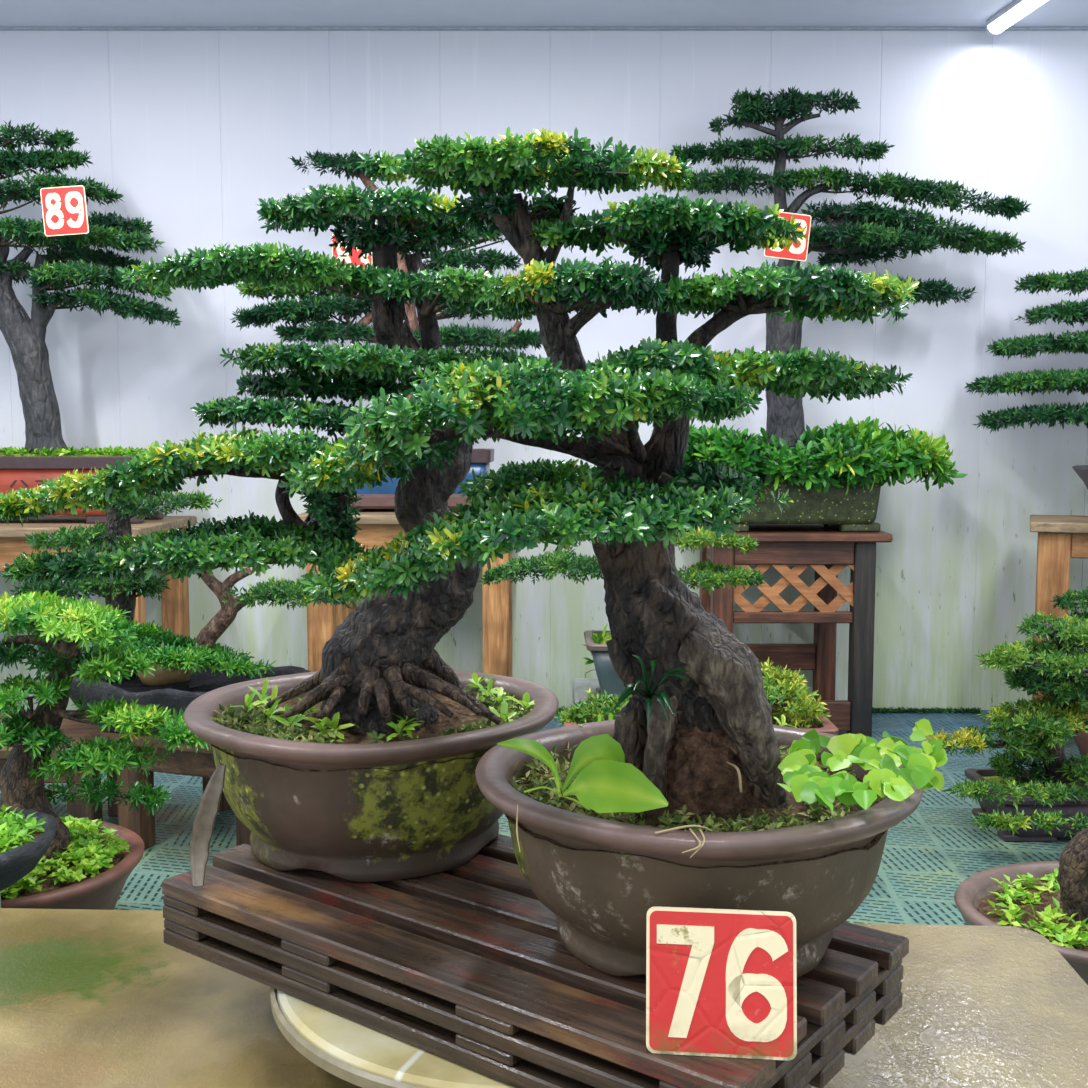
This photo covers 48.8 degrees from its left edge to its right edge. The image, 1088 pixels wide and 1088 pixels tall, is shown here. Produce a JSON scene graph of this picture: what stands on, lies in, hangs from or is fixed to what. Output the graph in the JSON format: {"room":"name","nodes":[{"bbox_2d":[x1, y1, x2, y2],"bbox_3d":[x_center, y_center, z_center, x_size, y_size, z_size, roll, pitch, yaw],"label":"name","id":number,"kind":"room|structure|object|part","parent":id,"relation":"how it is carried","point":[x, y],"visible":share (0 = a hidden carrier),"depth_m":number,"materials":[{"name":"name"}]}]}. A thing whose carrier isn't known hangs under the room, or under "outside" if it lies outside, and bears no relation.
{"room":"bonsai exhibition room","nodes":[
{"label":"bonsai exhibition room","id":0,"kind":"room"},
{"bbox_2d":[0,456,163,523],"bbox_3d":[-1.860,-0.203,4.399,0.904,0.240,0.344,0,5,0],"label":"pot","id":1,"kind":"object","parent":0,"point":[24,472],"depth_m":4.24,"materials":[{"name":"ceramic"}]},
{"bbox_2d":[355,449,493,511],"bbox_3d":[-0.490,-0.238,4.426,0.604,0.224,0.324,0,5,0],"label":"pot","id":2,"kind":"object","parent":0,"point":[382,497],"depth_m":4.28,"materials":[{"name":"blue ceramic"}]},
{"bbox_2d":[0,710,1080,924],"bbox_3d":[0.050,0.968,1.780,11.100,0.050,6.380,0,5,0],"label":"floor","id":3,"kind":"structure","parent":0,"point":[927,856],"depth_m":3.25,"materials":[{"name":"teal plastic"}]},
{"bbox_2d":[0,805,56,890],"bbox_3d":[-1.088,0.570,2.212,0.353,0.125,0.353,0,5,0],"label":"bowl","id":4,"kind":"object","parent":3,"relation":"on","point":[25,835],"visible":1,"depth_m":2.19,"materials":[{"name":"black ceramic"}]},
{"bbox_2d":[0,713,117,820],"bbox_3d":[-1.530,0.662,3.370,0.720,0.285,0.420,0,5,0],"label":"stand","id":5,"kind":"object","parent":3,"relation":"on","point":[75,729],"visible":0.1,"depth_m":3.22,"materials":[{"name":"brown wood"}]},
{"bbox_3d":[-1.235,0.689,3.227,0.070,0.255,0.070,0,5,0],"label":"leg","id":6,"kind":"part","parent":5,"relation":"part of","materials":[{"name":"brown wood"}]},
{"bbox_3d":[-1.235,0.664,3.515,0.070,0.255,0.070,0,5,0],"label":"leg","id":7,"kind":"part","parent":5,"relation":"part of","materials":[{"name":"brown wood"}]},
{"bbox_2d":[0,516,196,651],"bbox_3d":[-1.925,0.313,4.444,1.110,0.795,0.660,0,5,0],"label":"wooden stand","id":8,"kind":"object","parent":3,"relation":"on","point":[175,603],"visible":0.35,"depth_m":4.35,"materials":[{"name":"brown wood"}]},
{"bbox_2d":[0,120,182,523],"bbox_3d":[-1.810,-0.794,4.353,1.027,1.427,0.513,0,5,0],"label":"bonsai","id":9,"kind":"object","parent":8,"relation":"on","point":[45,454],"visible":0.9,"depth_m":4.29,"materials":[{"name":"plant"}]},
{"bbox_2d":[40,185,88,236],"bbox_3d":[-1.625,-1.129,4.067,0.158,0.169,0.010,0,5,0],"label":"number sign","id":10,"kind":"object","parent":9,"relation":"attached to","point":[64,209],"visible":1,"depth_m":4.07,"materials":[{"name":"red paper"}]},
{"bbox_3d":[-1.442,0.352,4.189,0.085,0.760,0.085,0,5,0],"label":"leg","id":11,"kind":"part","parent":8,"relation":"part of","materials":[{"name":"brown wood"}]},
{"bbox_3d":[-1.442,0.308,4.702,0.085,0.760,0.085,0,5,0],"label":"leg","id":12,"kind":"part","parent":8,"relation":"part of","materials":[{"name":"brown wood"}]},
{"bbox_2d":[0,591,210,909],"bbox_3d":[-1.101,0.485,2.516,0.681,0.785,0.560,4,6,36],"label":"bonsai","id":13,"kind":"object","parent":3,"relation":"on","point":[87,863],"visible":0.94,"depth_m":2.50,"materials":[{"name":"plant"}]},
{"bbox_2d":[1,818,143,909],"bbox_3d":[-1.150,0.772,2.576,0.560,0.203,0.560,0,5,0],"label":"pot","id":14,"kind":"object","parent":13,"relation":"attached to","point":[99,885],"depth_m":2.47,"materials":[{"name":"brown ceramic"}]},
{"bbox_2d":[99,729,250,849],"bbox_3d":[-0.858,0.645,3.330,0.500,0.325,0.500,2,5,20],"label":"stand","id":15,"kind":"object","parent":3,"relation":"on","point":[188,762],"visible":0.12,"depth_m":3.16,"materials":[{"name":"brown wood"}]},
{"bbox_3d":[-1.095,0.670,3.221,0.070,0.295,0.070,2,5,20],"label":"leg","id":16,"kind":"part","parent":15,"relation":"part of","materials":[{"name":"brown wood"}]},
{"bbox_2d":[10,489,361,734],"bbox_3d":[-0.993,0.165,3.234,0.985,0.645,0.378,1,5,12],"label":"bonsai","id":17,"kind":"object","parent":15,"relation":"on","point":[187,668],"visible":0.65,"depth_m":3.22,"materials":[{"name":"green plant"}]},
{"bbox_2d":[69,664,309,734],"bbox_3d":[-0.960,0.411,3.243,0.685,0.154,0.365,0,5,0],"label":"pot","id":18,"kind":"object","parent":17,"relation":"attached to","point":[175,688],"depth_m":3.19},
{"bbox_3d":[-0.969,0.640,3.567,0.070,0.295,0.070,2,5,20],"label":"leg","id":19,"kind":"part","parent":15,"relation":"part of","materials":[{"name":"brown wood"}]},
{"bbox_3d":[-0.747,0.681,3.095,0.070,0.295,0.070,2,5,20],"label":"leg","id":20,"kind":"part","parent":15,"relation":"part of","materials":[{"name":"brown wood"}]},
{"bbox_2d":[298,509,511,676],"bbox_3d":[-0.477,0.290,4.472,0.765,0.835,0.600,0,5,0],"label":"wooden stand","id":21,"kind":"object","parent":3,"relation":"on","point":[377,526],"visible":0.11,"depth_m":4.20,"materials":[{"name":"brown wood"}]},
{"bbox_3d":[-0.785,0.327,4.249,0.090,0.800,0.090,0,5,0],"label":"leg","id":22,"kind":"part","parent":21,"relation":"part of","materials":[{"name":"brown wood"}]},
{"bbox_3d":[-0.785,0.288,4.697,0.090,0.800,0.090,0,5,0],"label":"leg","id":23,"kind":"part","parent":21,"relation":"part of","materials":[{"name":"brown wood"}]},
{"bbox_2d":[230,149,578,511],"bbox_3d":[-0.430,-0.770,4.391,1.423,1.291,0.486,-1,5,-6],"label":"bonsai","id":24,"kind":"object","parent":21,"relation":"on","point":[318,308],"visible":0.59,"depth_m":4.29,"materials":[{"name":"plant"}]},
{"bbox_2d":[332,234,372,267],"bbox_3d":[-0.671,-1.006,4.200,0.143,0.155,0.006,0,5,0],"label":"number sign","id":25,"kind":"object","parent":24,"relation":"attached to","point":[338,252],"visible":0.29,"depth_m":4.20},
{"bbox_3d":[-0.170,0.327,4.249,0.090,0.800,0.090,0,5,0],"label":"leg","id":26,"kind":"part","parent":21,"relation":"part of","materials":[{"name":"brown wood"}]},
{"bbox_3d":[-0.170,0.288,4.697,0.090,0.800,0.090,0,5,0],"label":"leg","id":27,"kind":"part","parent":21,"relation":"part of","materials":[{"name":"brown wood"}]},
{"bbox_2d":[0,908,1087,1087],"bbox_3d":[-0.325,0.834,1.239,2.250,0.310,1.624,0,5,0],"label":"stone table","id":28,"kind":"object","parent":3,"relation":"on","point":[89,998],"visible":0.41,"depth_m":1.66,"materials":[{"name":"beige stone"}]},
{"bbox_2d":[270,987,513,1087],"bbox_3d":[-0.020,0.597,1.593,0.668,0.100,0.668,0,5,0],"label":"turntable","id":29,"kind":"object","parent":28,"relation":"on","point":[360,1055],"visible":0.12,"depth_m":1.34,"materials":[{"name":"plastic"}]},
{"bbox_2d":[162,834,908,1087],"bbox_3d":[-0.054,0.506,1.543,0.911,0.089,0.426,4,6,37],"label":"pallet","id":30,"kind":"object","parent":29,"relation":"on","point":[464,965],"visible":0.66,"depth_m":1.39,"materials":[{"name":"brown wood"}]},
{"bbox_2d":[189,763,226,885],"bbox_3d":[-0.449,0.372,1.603,0.049,0.162,0.026,-2,5,-22],"label":"strip","id":31,"kind":"object","parent":30,"relation":"on","point":[203,825],"visible":1,"depth_m":1.60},
{"bbox_2d":[0,180,558,881],"bbox_3d":[-0.333,-0.023,1.673,0.773,0.942,0.545,-5,7,-43],"label":"bonsai","id":32,"kind":"object","parent":30,"relation":"on","point":[360,767],"visible":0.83,"depth_m":1.62,"materials":[{"name":"plant"}]},
{"bbox_2d":[183,669,558,881],"bbox_3d":[-0.250,0.335,1.779,0.544,0.211,0.544,0,5,0],"label":"pot","id":33,"kind":"object","parent":32,"relation":"attached to","point":[345,792],"depth_m":1.61,"materials":[{"name":"brown ceramic"}]},
{"bbox_2d":[277,127,947,977],"bbox_3d":[0.079,0.006,1.389,0.768,0.932,0.574,-2,5,-22],"label":"bonsai","id":34,"kind":"object","parent":30,"relation":"on","point":[692,796],"visible":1,"depth_m":1.29,"materials":[{"name":"plant"}]},
{"bbox_2d":[646,906,796,1059],"bbox_3d":[0.171,0.425,1.163,0.145,0.138,0.026,1,5,6],"label":"number sign","id":35,"kind":"object","parent":30,"relation":"on","point":[720,982],"visible":1,"depth_m":1.16,"materials":[{"name":"red paper"}]},
{"bbox_2d":[573,678,599,706],"bbox_3d":[0.410,0.627,3.904,0.620,0.262,0.630,0,5,0],"label":"block","id":36,"kind":"object","parent":3,"relation":"on","point":[580,685],"visible":0.1,"depth_m":4.06,"materials":[{"name":"grey concrete"}]},
{"bbox_2d":[478,526,764,704],"bbox_3d":[0.240,0.218,3.754,0.901,0.576,0.301,0,5,0],"label":"bonsai","id":37,"kind":"object","parent":36,"relation":"on","point":[564,562],"visible":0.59,"depth_m":3.68,"materials":[{"name":"plant"}]},
{"bbox_2d":[554,688,631,726],"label":"planter","id":38,"kind":"object","parent":3,"relation":"on","point":[582,712],"depth_m":2.97,"materials":[{"name":"plant"}]},
{"bbox_2d":[557,706,981,713],"bbox_3d":[0.191,0.672,4.819,3.158,0.044,0.084,0,5,0],"label":"moss","id":39,"kind":"object","parent":3,"relation":"on","point":[890,709],"visible":0.33,"depth_m":4.83,"materials":[{"name":"green plant"}]},
{"bbox_2d":[697,525,892,736],"bbox_3d":[0.920,0.321,4.570,0.670,0.757,0.450,0,5,0],"label":"stand","id":40,"kind":"object","parent":3,"relation":"on","point":[828,550],"visible":0.66,"depth_m":4.38,"materials":[{"name":"brown wood"}]},
{"bbox_3d":[0.652,0.323,4.728,0.075,0.725,0.075,0,5,0],"label":"leg","id":41,"kind":"part","parent":40,"relation":"part of","materials":[{"name":"brown wood"}]},
{"bbox_3d":[0.645,0.031,4.545,0.030,0.110,0.239,0,5,0],"label":"rail","id":42,"kind":"part","parent":40,"relation":"part of","materials":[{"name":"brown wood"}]},
{"bbox_3d":[0.652,0.350,4.414,0.075,0.725,0.075,0,5,0],"label":"leg","id":43,"kind":"part","parent":40,"relation":"part of","materials":[{"name":"brown wood"}]},
{"bbox_3d":[0.910,0.269,4.401,0.439,0.040,0.038,0,5,0],"label":"rail","id":44,"kind":"part","parent":40,"relation":"part of","materials":[{"name":"brown wood"}]},
{"bbox_3d":[0.910,0.161,4.392,0.439,0.175,0.023,0,5,0],"label":"lattice panel","id":45,"kind":"part","parent":40,"relation":"part of","materials":[{"name":"brown wood"}]},
{"bbox_3d":[0.910,0.032,4.380,0.439,0.084,0.038,0,5,0],"label":"rail","id":46,"kind":"part","parent":40,"relation":"part of","materials":[{"name":"brown wood"}]},
{"bbox_3d":[1.107,0.323,4.728,0.075,0.725,0.075,0,5,0],"label":"leg","id":47,"kind":"part","parent":40,"relation":"part of","materials":[{"name":"brown wood"}]},
{"bbox_2d":[665,85,1030,531],"bbox_3d":[1.102,-0.859,4.389,1.399,1.623,0.584,0,5,-4],"label":"bonsai","id":48,"kind":"object","parent":40,"relation":"on","point":[834,476],"visible":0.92,"depth_m":4.36,"materials":[{"name":"plant"}]},
{"bbox_2d":[764,212,810,260],"bbox_3d":[0.855,-1.081,4.214,0.165,0.175,0.006,0,5,0],"label":"number sign","id":49,"kind":"object","parent":48,"relation":"attached to","point":[799,252],"visible":0.34,"depth_m":4.21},
{"bbox_2d":[700,468,881,531],"bbox_3d":[0.917,-0.172,4.522,0.651,0.232,0.376,0,5,0],"label":"pot","id":50,"kind":"object","parent":48,"relation":"attached to","point":[856,510],"depth_m":4.35,"materials":[{"name":"green ceramic"}]},
{"bbox_3d":[1.167,0.350,4.414,0.075,0.725,0.075,0,5,0],"label":"leg","id":51,"kind":"part","parent":40,"relation":"part of","materials":[{"name":"black wood"}]},
{"bbox_2d":[760,657,838,734],"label":"planter","id":52,"kind":"object","parent":3,"relation":"on","point":[806,712],"depth_m":2.95,"materials":[{"name":"plant"}]},
{"bbox_2d":[925,610,1087,841],"bbox_3d":[1.473,0.506,3.238,0.870,0.618,0.571,0,5,0],"label":"bonsai","id":53,"kind":"object","parent":3,"relation":"on","point":[1037,803],"visible":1,"depth_m":3.25,"materials":[{"name":"plant"}]},
{"bbox_2d":[954,827,1087,984],"bbox_3d":[1.115,0.507,2.312,0.612,0.776,0.520,0,5,2],"label":"bonsai","id":54,"kind":"object","parent":3,"relation":"on","point":[1049,899],"visible":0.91,"depth_m":2.32,"materials":[{"name":"plant"}]},
{"bbox_2d":[1030,515,1087,737],"bbox_3d":[2.195,0.319,4.309,0.860,0.805,0.480,2,5,22],"label":"wooden stand","id":55,"kind":"object","parent":3,"relation":"on","point":[1060,537],"visible":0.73,"depth_m":4.22,"materials":[{"name":"brown wood"}]},
{"bbox_2d":[964,267,1087,488],"bbox_3d":[2.005,-0.559,4.445,0.892,0.920,0.536,0,5,-5],"label":"bonsai","id":56,"kind":"object","parent":55,"relation":"on","point":[1037,381],"visible":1,"depth_m":4.36,"materials":[{"name":"plant"}]},
{"bbox_3d":[1.931,0.313,4.585,0.105,0.770,0.105,2,5,22],"label":"leg","id":57,"kind":"part","parent":55,"relation":"part of","materials":[{"name":"brown wood"}]},
{"bbox_3d":[1.813,0.338,4.294,0.134,0.770,0.134,0,5,0],"label":"leg","id":58,"kind":"part","parent":55,"relation":"part of","materials":[{"name":"brown wood"}]},
{"bbox_2d":[1050,586,1087,756],"bbox_3d":[2.000,0.444,3.953,0.590,0.618,0.590,5,7,45],"label":"bonsai","id":59,"kind":"object","parent":3,"relation":"on","point":[1067,601],"visible":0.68,"depth_m":3.94,"materials":[{"name":"plant"}]},
{"bbox_2d":[0,31,1087,709],"bbox_3d":[-0.618,-0.639,4.803,10.706,2.730,0.080,0,5,0],"label":"wall","id":60,"kind":"structure","parent":0,"point":[192,128],"depth_m":4.71,"materials":[{"name":"white paint"}]},
{"bbox_2d":[0,27,1087,30],"bbox_3d":[0.050,-1.990,4.635,11.100,0.008,0.019,0,5,0],"label":"trim","id":61,"kind":"structure","parent":60,"relation":"attached to","point":[1,28],"depth_m":4.63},
{"bbox_2d":[0,0,1087,26],"bbox_3d":[0.050,-1.757,1.544,11.100,0.060,6.380,0,5,0],"label":"ceiling","id":62,"kind":"structure","parent":0,"point":[13,13],"depth_m":4.47,"materials":[{"name":"paint"}]},
{"bbox_2d":[986,0,1047,34],"bbox_3d":[1.788,-1.911,3.970,0.072,0.052,1.209,-1,5,-7],"label":"lamp","id":63,"kind":"object","parent":62,"relation":"attached to","point":[1018,9],"visible":1,"depth_m":4.40,"materials":[{"name":"white plastic"}]},
{"bbox_2d":[584,630,625,704],"bbox_3d":[0.360,0.399,3.779,0.464,0.212,0.284,0,5,0],"label":"pot","id":64,"kind":"object","parent":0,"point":[608,679],"depth_m":3.67,"materials":[{"name":"ceramic"}]},
{"bbox_2d":[475,720,922,977],"bbox_3d":[0.180,0.366,1.440,0.524,0.206,0.524,0,5,0],"label":"pot","id":65,"kind":"object","parent":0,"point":[600,867],"depth_m":1.27,"materials":[{"name":"brown ceramic"}]},
{"bbox_2d":[964,769,1087,841],"bbox_3d":[1.570,0.739,3.391,0.676,0.128,0.306,0,5,0],"label":"pot","id":66,"kind":"object","parent":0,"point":[1039,835],"depth_m":3.27,"materials":[{"name":"black ceramic"}]},
{"bbox_2d":[1054,691,1087,756],"bbox_3d":[2.000,0.632,3.969,0.590,0.240,0.590,0,5,0],"label":"pot","id":67,"kind":"object","parent":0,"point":[1081,742],"depth_m":3.95,"materials":[{"name":"brown ceramic"}]},
{"bbox_2d":[1072,465,1087,488],"bbox_3d":[2.190,-0.197,4.489,0.399,0.190,0.390,0,5,0],"label":"pot","id":68,"kind":"object","parent":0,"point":[1082,470],"depth_m":4.49,"materials":[{"name":"stone"}]}
]}

